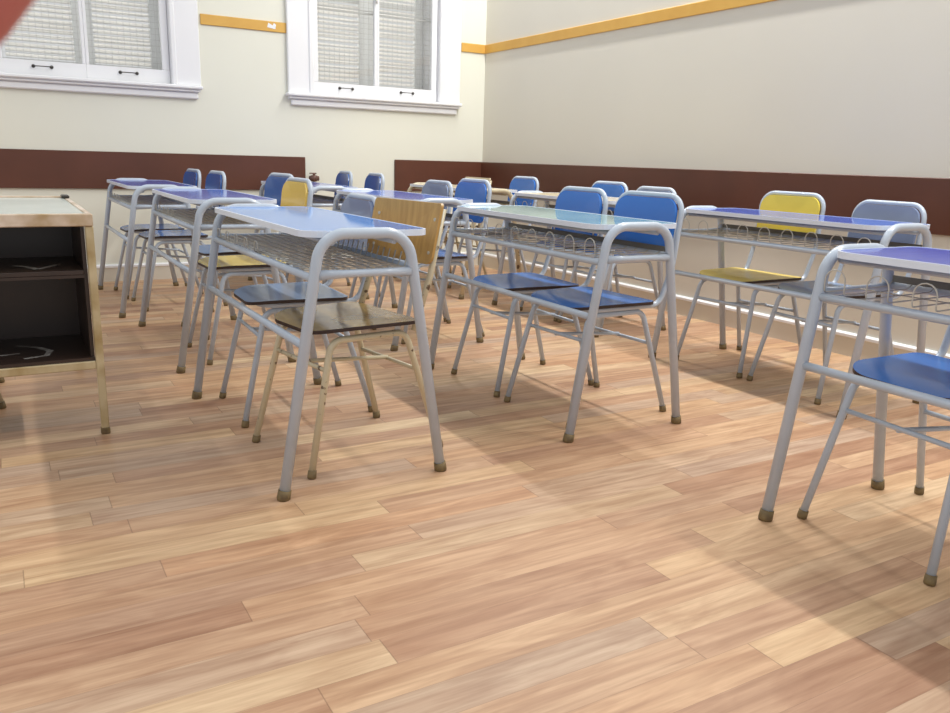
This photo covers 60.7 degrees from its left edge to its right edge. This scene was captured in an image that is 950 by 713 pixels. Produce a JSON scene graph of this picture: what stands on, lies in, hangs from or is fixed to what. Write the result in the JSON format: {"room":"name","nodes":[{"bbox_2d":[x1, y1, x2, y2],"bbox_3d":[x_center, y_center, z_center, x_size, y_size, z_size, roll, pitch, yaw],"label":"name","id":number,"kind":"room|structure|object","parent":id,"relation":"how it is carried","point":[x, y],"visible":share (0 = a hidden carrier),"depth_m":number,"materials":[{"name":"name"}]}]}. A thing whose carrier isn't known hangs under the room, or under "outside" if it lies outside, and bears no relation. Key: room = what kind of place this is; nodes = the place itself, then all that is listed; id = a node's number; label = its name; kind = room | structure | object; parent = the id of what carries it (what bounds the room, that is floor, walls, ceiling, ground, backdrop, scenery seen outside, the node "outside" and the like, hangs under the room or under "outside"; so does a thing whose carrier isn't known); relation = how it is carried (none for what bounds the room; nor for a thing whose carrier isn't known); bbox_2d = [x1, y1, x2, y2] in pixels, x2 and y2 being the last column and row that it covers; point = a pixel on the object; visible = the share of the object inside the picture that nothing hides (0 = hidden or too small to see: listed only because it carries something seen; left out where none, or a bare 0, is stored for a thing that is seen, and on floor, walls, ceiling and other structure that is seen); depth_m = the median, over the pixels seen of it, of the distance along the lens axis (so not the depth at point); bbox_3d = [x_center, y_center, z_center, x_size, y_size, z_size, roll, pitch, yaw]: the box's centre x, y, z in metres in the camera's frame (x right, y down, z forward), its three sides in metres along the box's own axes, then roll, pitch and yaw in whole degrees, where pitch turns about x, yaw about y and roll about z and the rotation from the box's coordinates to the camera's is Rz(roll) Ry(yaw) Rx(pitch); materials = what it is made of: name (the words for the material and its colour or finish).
{"room":"classroom","nodes":[
{"label":"classroom","id":0,"kind":"room"},
{"bbox_2d":[0,0,34,43],"bbox_3d":[-0.048,-0.064,0.090,0.044,0.070,0.022,-6,16,-29],"label":"finger","id":1,"kind":"object","parent":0,"point":[12,12],"visible":1,"depth_m":0.09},
{"bbox_2d":[0,0,486,264],"bbox_3d":[-2.613,-2.405,6.191,6.420,3.600,0.400,-6,16,-29],"label":"wall","id":2,"kind":"structure","parent":0,"point":[243,107],"depth_m":6.46,"materials":[{"name":"beige paint"}]},
{"bbox_2d":[0,0,202,98],"bbox_3d":[-2.883,-2.841,5.848,1.624,1.808,0.435,-6,16,-29],"label":"window","id":3,"kind":"structure","parent":2,"relation":"in","point":[175,71],"depth_m":6.08,"materials":[{"name":"white paint"}]},
{"bbox_2d":[0,149,305,189],"bbox_3d":[-3.376,-1.337,5.764,4.480,0.273,0.020,-6,16,-29],"label":"trim","id":4,"kind":"structure","parent":2,"relation":"attached to","point":[19,168],"depth_m":6.14,"materials":[{"name":"brown wood"}]},
{"bbox_2d":[200,14,285,32],"bbox_3d":[-1.812,-2.613,6.368,0.670,0.077,0.014,-6,16,-29],"label":"trim","id":5,"kind":"structure","parent":2,"relation":"attached to","point":[205,19],"depth_m":6.36,"materials":[{"name":"yellow paint"}]},
{"bbox_2d":[87,252,477,281],"bbox_3d":[-2.654,-0.663,6.367,6.196,0.130,0.024,-6,16,-29],"label":"baseboard","id":6,"kind":"structure","parent":2,"relation":"attached to","point":[162,270],"depth_m":6.43,"materials":[{"name":"white paint"}]},
{"bbox_2d":[309,173,318,207],"bbox_3d":[-1.375,-1.142,6.967,0.080,0.851,0.052,-6,16,-29],"label":"gas valve","id":7,"kind":"object","parent":2,"relation":"attached to","point":[313,177],"visible":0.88,"depth_m":6.86,"materials":[{"name":"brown metal"}]},
{"bbox_2d":[285,0,461,114],"bbox_3d":[-0.901,-3.055,6.975,1.624,1.808,0.435,-6,16,-29],"label":"window","id":8,"kind":"structure","parent":2,"relation":"in","point":[436,37],"depth_m":7.14,"materials":[{"name":"white paint"}]},
{"bbox_2d":[394,160,481,190],"bbox_3d":[-0.325,-1.668,7.498,0.912,0.273,0.020,-6,16,-29],"label":"trim","id":9,"kind":"structure","parent":2,"relation":"attached to","point":[406,172],"depth_m":7.43,"materials":[{"name":"brown wood"}]},
{"bbox_2d":[461,43,484,53],"bbox_3d":[-0.010,-2.809,7.393,0.255,0.077,0.012,-6,16,-29],"label":"trim","id":10,"kind":"structure","parent":2,"relation":"attached to","point":[466,47],"depth_m":7.38,"materials":[{"name":"yellow paint"}]},
{"bbox_2d":[0,265,949,712],"bbox_3d":[-0.811,0.183,3.514,6.420,0.060,7.820,-6,16,-29],"label":"floor","id":11,"kind":"structure","parent":0,"point":[154,563],"depth_m":2.23,"materials":[{"name":"brown wood"}]},
{"bbox_2d":[0,377,5,408],"bbox_3d":[-2.166,-0.232,3.122,0.548,0.856,0.444,-6,16,-29],"label":"chair","id":12,"kind":"object","parent":11,"relation":"on","point":[2,380],"visible":0.93,"depth_m":3.17,"materials":[{"name":"beige"}]},
{"bbox_2d":[0,194,110,433],"bbox_3d":[-1.859,-0.190,3.102,0.684,0.797,1.038,-6,16,-29],"label":"desk","id":13,"kind":"object","parent":11,"relation":"on","point":[46,322],"visible":1,"depth_m":3.00,"materials":[{"name":"beige wood"}]},
{"bbox_2d":[0,256,84,280],"bbox_3d":[-1.709,-0.301,2.816,0.602,0.026,0.426,-6,16,-29],"label":"shelf","id":14,"kind":"object","parent":13,"relation":"attached to","point":[12,268],"depth_m":2.80,"materials":[{"name":"brown wood"}]},
{"bbox_2d":[98,178,213,317],"bbox_3d":[-2.202,-0.776,5.469,0.570,0.798,1.190,-6,16,-30],"label":"desk","id":15,"kind":"object","parent":11,"relation":"on","point":[136,201],"visible":0.75,"depth_m":5.19,"materials":[{"name":"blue metal"}]},
{"bbox_2d":[109,191,183,204],"bbox_3d":[-2.194,-1.060,5.400,0.320,0.048,1.110,-6,16,-30],"label":"wire basket","id":16,"kind":"object","parent":15,"relation":"on","point":[124,199],"depth_m":5.40,"materials":[{"name":"grey metal"}]},
{"bbox_2d":[114,168,203,298],"bbox_3d":[-2.264,-0.892,5.780,0.570,0.880,0.444,-7,16,-32],"label":"chair","id":17,"kind":"object","parent":11,"relation":"on","point":[191,177],"visible":0.55,"depth_m":5.78,"materials":[{"name":"blue plastic"}]},
{"bbox_2d":[131,170,227,311],"bbox_3d":[-1.966,-0.786,5.378,0.570,0.880,0.444,-7,16,-32],"label":"chair","id":18,"kind":"object","parent":11,"relation":"on","point":[214,178],"visible":0.56,"depth_m":5.32,"materials":[{"name":"blue plastic"}]},
{"bbox_2d":[138,187,295,373],"bbox_3d":[-1.411,-0.463,4.280,0.570,0.798,1.190,-6,16,-29],"label":"desk","id":19,"kind":"object","parent":11,"relation":"on","point":[202,218],"visible":0.72,"depth_m":3.96,"materials":[{"name":"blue metal"}]},
{"bbox_2d":[155,204,251,224],"bbox_3d":[-1.403,-0.747,4.212,0.320,0.048,1.110,-6,16,-29],"label":"wire basket","id":20,"kind":"object","parent":19,"relation":"on","point":[187,215],"depth_m":4.21,"materials":[{"name":"grey metal"}]},
{"bbox_2d":[181,172,292,339],"bbox_3d":[-1.356,-0.597,4.646,0.570,0.894,0.444,-8,17,-35],"label":"chair","id":21,"kind":"object","parent":11,"relation":"on","point":[274,183],"visible":0.32,"depth_m":4.68,"materials":[{"name":"blue plastic"}]},
{"bbox_2d":[188,177,312,364],"bbox_3d":[-1.149,-0.460,4.124,0.570,0.886,0.444,-7,16,-31],"label":"chair","id":22,"kind":"object","parent":11,"relation":"on","point":[294,190],"visible":0.56,"depth_m":4.05,"materials":[{"name":"yellow plastic"}]},
{"bbox_2d":[219,193,375,427],"bbox_3d":[-0.708,-0.216,3.244,0.570,0.854,0.444,-6,15,-28],"label":"chair","id":23,"kind":"object","parent":11,"relation":"on","point":[278,297],"visible":0.65,"depth_m":3.20,"materials":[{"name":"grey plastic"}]},
{"bbox_2d":[248,181,368,298],"bbox_3d":[-1.286,-0.903,6.104,0.570,0.798,1.190,-6,16,-29],"label":"desk","id":24,"kind":"object","parent":11,"relation":"on","point":[318,200],"visible":0.17,"depth_m":5.80,"materials":[{"name":"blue metal"}]},
{"bbox_2d":[261,188,341,203],"bbox_3d":[-1.279,-1.197,6.033,0.322,0.069,1.114,-6,16,-29],"label":"wire basket","id":25,"kind":"object","parent":24,"relation":"on","point":[317,199],"depth_m":5.98,"materials":[{"name":"grey metal"}]},
{"bbox_2d":[278,170,352,285],"bbox_3d":[-1.285,-1.020,6.412,0.570,0.886,0.444,-5,15,-25],"label":"chair","id":26,"kind":"object","parent":11,"relation":"on","point":[343,177],"visible":0.09,"depth_m":6.39,"materials":[{"name":"blue plastic"}]},
{"bbox_2d":[192,203,446,501],"bbox_3d":[-0.625,-0.114,2.936,0.570,0.798,1.200,-6,16,-30],"label":"desk","id":27,"kind":"object","parent":11,"relation":"on","point":[319,229],"visible":0.98,"depth_m":2.58,"materials":[{"name":"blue metal"}]},
{"bbox_2d":[217,228,405,270],"bbox_3d":[-0.617,-0.398,2.867,0.320,0.048,1.120,-6,16,-30],"label":"wire basket","id":28,"kind":"object","parent":27,"relation":"on","point":[222,238],"depth_m":2.79,"materials":[{"name":"grey metal"}]},
{"bbox_2d":[302,172,384,296],"bbox_3d":[-0.988,-0.899,5.952,0.570,0.886,0.444,-5,15,-25],"label":"chair","id":29,"kind":"object","parent":11,"relation":"on","point":[373,180],"visible":0.16,"depth_m":5.94,"materials":[{"name":"blue plastic"}]},
{"bbox_2d":[252,197,445,478],"bbox_3d":[-0.436,-0.101,2.794,0.548,0.856,0.444,-9,17,-38],"label":"chair","id":30,"kind":"object","parent":11,"relation":"on","point":[346,316],"visible":0.88,"depth_m":2.77,"materials":[{"name":"beige wood"}]},
{"bbox_2d":[349,180,452,321],"bbox_3d":[-0.477,-0.663,5.079,0.570,0.869,0.444,-6,16,-29],"label":"chair","id":31,"kind":"object","parent":11,"relation":"on","point":[431,187],"visible":0.19,"depth_m":5.05,"materials":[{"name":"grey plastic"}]},
{"bbox_2d":[322,188,483,350],"bbox_3d":[-0.477,-0.570,4.832,0.570,0.798,1.190,-6,16,-29],"label":"desk","id":32,"kind":"object","parent":11,"relation":"on","point":[447,201],"visible":0.41,"depth_m":4.46,"materials":[{"name":"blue metal"}]},
{"bbox_2d":[335,198,460,220],"bbox_3d":[-0.471,-0.864,4.761,0.322,0.069,1.114,-6,16,-29],"label":"wire basket","id":33,"kind":"object","parent":32,"relation":"on","point":[448,216],"depth_m":4.52,"materials":[{"name":"grey metal"}]},
{"bbox_2d":[372,178,491,343],"bbox_3d":[-0.251,-0.572,4.678,0.570,0.894,0.444,-6,16,-29],"label":"chair","id":34,"kind":"object","parent":11,"relation":"on","point":[467,188],"visible":0.43,"depth_m":4.64,"materials":[{"name":"blue plastic"}]},
{"bbox_2d":[393,182,520,299],"bbox_3d":[-0.149,-0.961,6.481,0.570,0.798,1.190,-6,16,-29],"label":"desk","id":35,"kind":"object","parent":11,"relation":"on","point":[418,185],"visible":0.21,"depth_m":6.10,"materials":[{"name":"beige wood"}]},
{"bbox_2d":[432,177,491,284],"bbox_3d":[-0.199,-1.064,6.788,0.548,0.856,0.444,-6,16,-29],"label":"chair","id":36,"kind":"object","parent":11,"relation":"on","point":[457,243],"visible":0.09,"depth_m":6.78,"materials":[{"name":"beige metal"}]},
{"bbox_2d":[447,176,538,287],"bbox_3d":[0.145,-0.952,6.307,0.570,0.886,0.444,-6,16,-29],"label":"chair","id":37,"kind":"object","parent":11,"relation":"on","point":[519,183],"visible":0.27,"depth_m":6.31,"materials":[{"name":"blue plastic"}]},
{"bbox_2d":[451,186,607,396],"bbox_3d":[0.248,-0.326,3.726,0.570,0.894,0.444,-6,15,-28],"label":"chair","id":38,"kind":"object","parent":11,"relation":"on","point":[571,198],"visible":0.71,"depth_m":3.71,"materials":[{"name":"blue plastic"}]},
{"bbox_2d":[430,203,680,442],"bbox_3d":[0.304,-0.225,3.508,0.570,0.798,1.190,-6,16,-29],"label":"desk","id":39,"kind":"object","parent":11,"relation":"on","point":[610,226],"visible":0.98,"depth_m":3.19,"materials":[{"name":"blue metal"}]},
{"bbox_2d":[454,217,659,257],"bbox_3d":[0.310,-0.520,3.437,0.322,0.069,1.114,-6,16,-29],"label":"wire basket","id":40,"kind":"object","parent":39,"relation":"on","point":[526,230],"depth_m":3.40,"materials":[{"name":"grey metal"}]},
{"bbox_2d":[519,181,627,320],"bbox_3d":[0.663,-0.726,5.439,0.570,0.886,0.444,-6,16,-29],"label":"chair","id":41,"kind":"object","parent":11,"relation":"on","point":[611,188],"visible":0.19,"depth_m":5.44,"materials":[{"name":"blue plastic"}]},
{"bbox_2d":[492,191,665,337],"bbox_3d":[0.666,-0.654,5.320,0.570,0.798,1.190,-6,16,-29],"label":"desk","id":42,"kind":"object","parent":11,"relation":"on","point":[536,195],"visible":0.24,"depth_m":5.33,"materials":[{"name":"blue metal"}]},
{"bbox_2d":[512,200,612,215],"bbox_3d":[0.672,-0.949,5.249,0.322,0.069,1.114,-6,16,-29],"label":"wire basket","id":43,"kind":"object","parent":42,"relation":"on","point":[547,205],"depth_m":5.48,"materials":[{"name":"grey metal"}]},
{"bbox_2d":[504,190,683,425],"bbox_3d":[0.489,-0.223,3.332,0.570,0.894,0.444,-7,16,-32],"label":"chair","id":44,"kind":"object","parent":11,"relation":"on","point":[658,206],"visible":0.66,"depth_m":3.33,"materials":[{"name":"blue plastic"}]},
{"bbox_2d":[557,186,676,331],"bbox_3d":[0.890,-0.619,5.060,0.570,0.870,0.444,-6,16,-29],"label":"chair","id":45,"kind":"object","parent":11,"relation":"on","point":[616,275],"visible":0.23,"depth_m":5.05,"materials":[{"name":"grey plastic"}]},
{"bbox_2d":[678,191,825,377],"bbox_3d":[1.418,-0.397,4.175,0.570,0.888,0.444,-7,16,-32],"label":"chair","id":46,"kind":"object","parent":11,"relation":"on","point":[781,201],"visible":0.73,"depth_m":4.17,"materials":[{"name":"yellow plastic"}]},
{"bbox_2d":[648,206,931,419],"bbox_3d":[1.472,-0.281,3.884,0.570,0.798,1.190,-6,16,-29],"label":"desk","id":47,"kind":"object","parent":11,"relation":"on","point":[885,228],"visible":0.8,"depth_m":3.73,"materials":[{"name":"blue metal"}]},
{"bbox_2d":[683,218,870,249],"bbox_3d":[1.479,-0.576,3.813,0.322,0.069,1.114,-6,16,-29],"label":"wire basket","id":48,"kind":"object","parent":47,"relation":"on","point":[818,239],"depth_m":3.88,"materials":[{"name":"grey metal"}]},
{"bbox_2d":[746,199,926,404],"bbox_3d":[1.671,-0.278,3.751,0.570,0.872,0.444,-5,15,-25],"label":"chair","id":49,"kind":"object","parent":11,"relation":"on","point":[899,211],"visible":0.44,"depth_m":3.75,"materials":[{"name":"grey metal"}]},
{"bbox_2d":[758,243,949,521],"bbox_3d":[1.378,0.190,1.931,0.570,0.798,1.190,-6,16,-29],"label":"desk","id":50,"kind":"object","parent":11,"relation":"on","point":[935,262],"visible":0.99,"depth_m":2.27,"materials":[{"name":"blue metal"}]},
{"bbox_2d":[824,269,949,311],"bbox_3d":[1.385,-0.104,1.860,0.322,0.069,1.114,-6,16,-29],"label":"wire basket","id":51,"kind":"object","parent":50,"relation":"on","point":[917,286],"depth_m":2.26,"materials":[{"name":"grey metal"}]},
{"bbox_2d":[797,325,949,586],"bbox_3d":[1.310,0.072,2.218,0.570,0.894,0.444,-5,15,-24],"label":"chair","id":52,"kind":"object","parent":11,"relation":"on","point":[926,373],"visible":0.96,"depth_m":2.26,"materials":[{"name":"blue plastic"}]},
{"bbox_2d":[480,0,949,353],"bbox_3d":[2.034,-1.843,4.444,0.200,3.600,7.420,-6,16,-29],"label":"wall","id":53,"kind":"structure","parent":0,"point":[845,87],"depth_m":5.05,"materials":[{"name":"beige paint"}]},
{"bbox_2d":[485,0,775,53],"bbox_3d":[1.950,-2.010,4.344,0.012,0.077,7.408,-6,16,-29],"label":"trim","id":54,"kind":"structure","parent":53,"relation":"attached to","point":[707,6],"depth_m":5.78,"materials":[{"name":"yellow paint"}]},
{"bbox_2d":[478,253,949,359],"bbox_3d":[1.887,-0.147,4.799,0.024,0.130,7.420,-6,16,-29],"label":"baseboard","id":55,"kind":"structure","parent":53,"relation":"attached to","point":[781,328],"depth_m":5.11,"materials":[{"name":"white paint"}]},
{"bbox_2d":[481,162,949,235],"bbox_3d":[1.916,-0.900,4.608,0.020,0.273,7.400,-6,16,-29],"label":"trim","id":56,"kind":"structure","parent":53,"relation":"attached to","point":[841,193],"depth_m":5.01,"materials":[{"name":"brown wood"}]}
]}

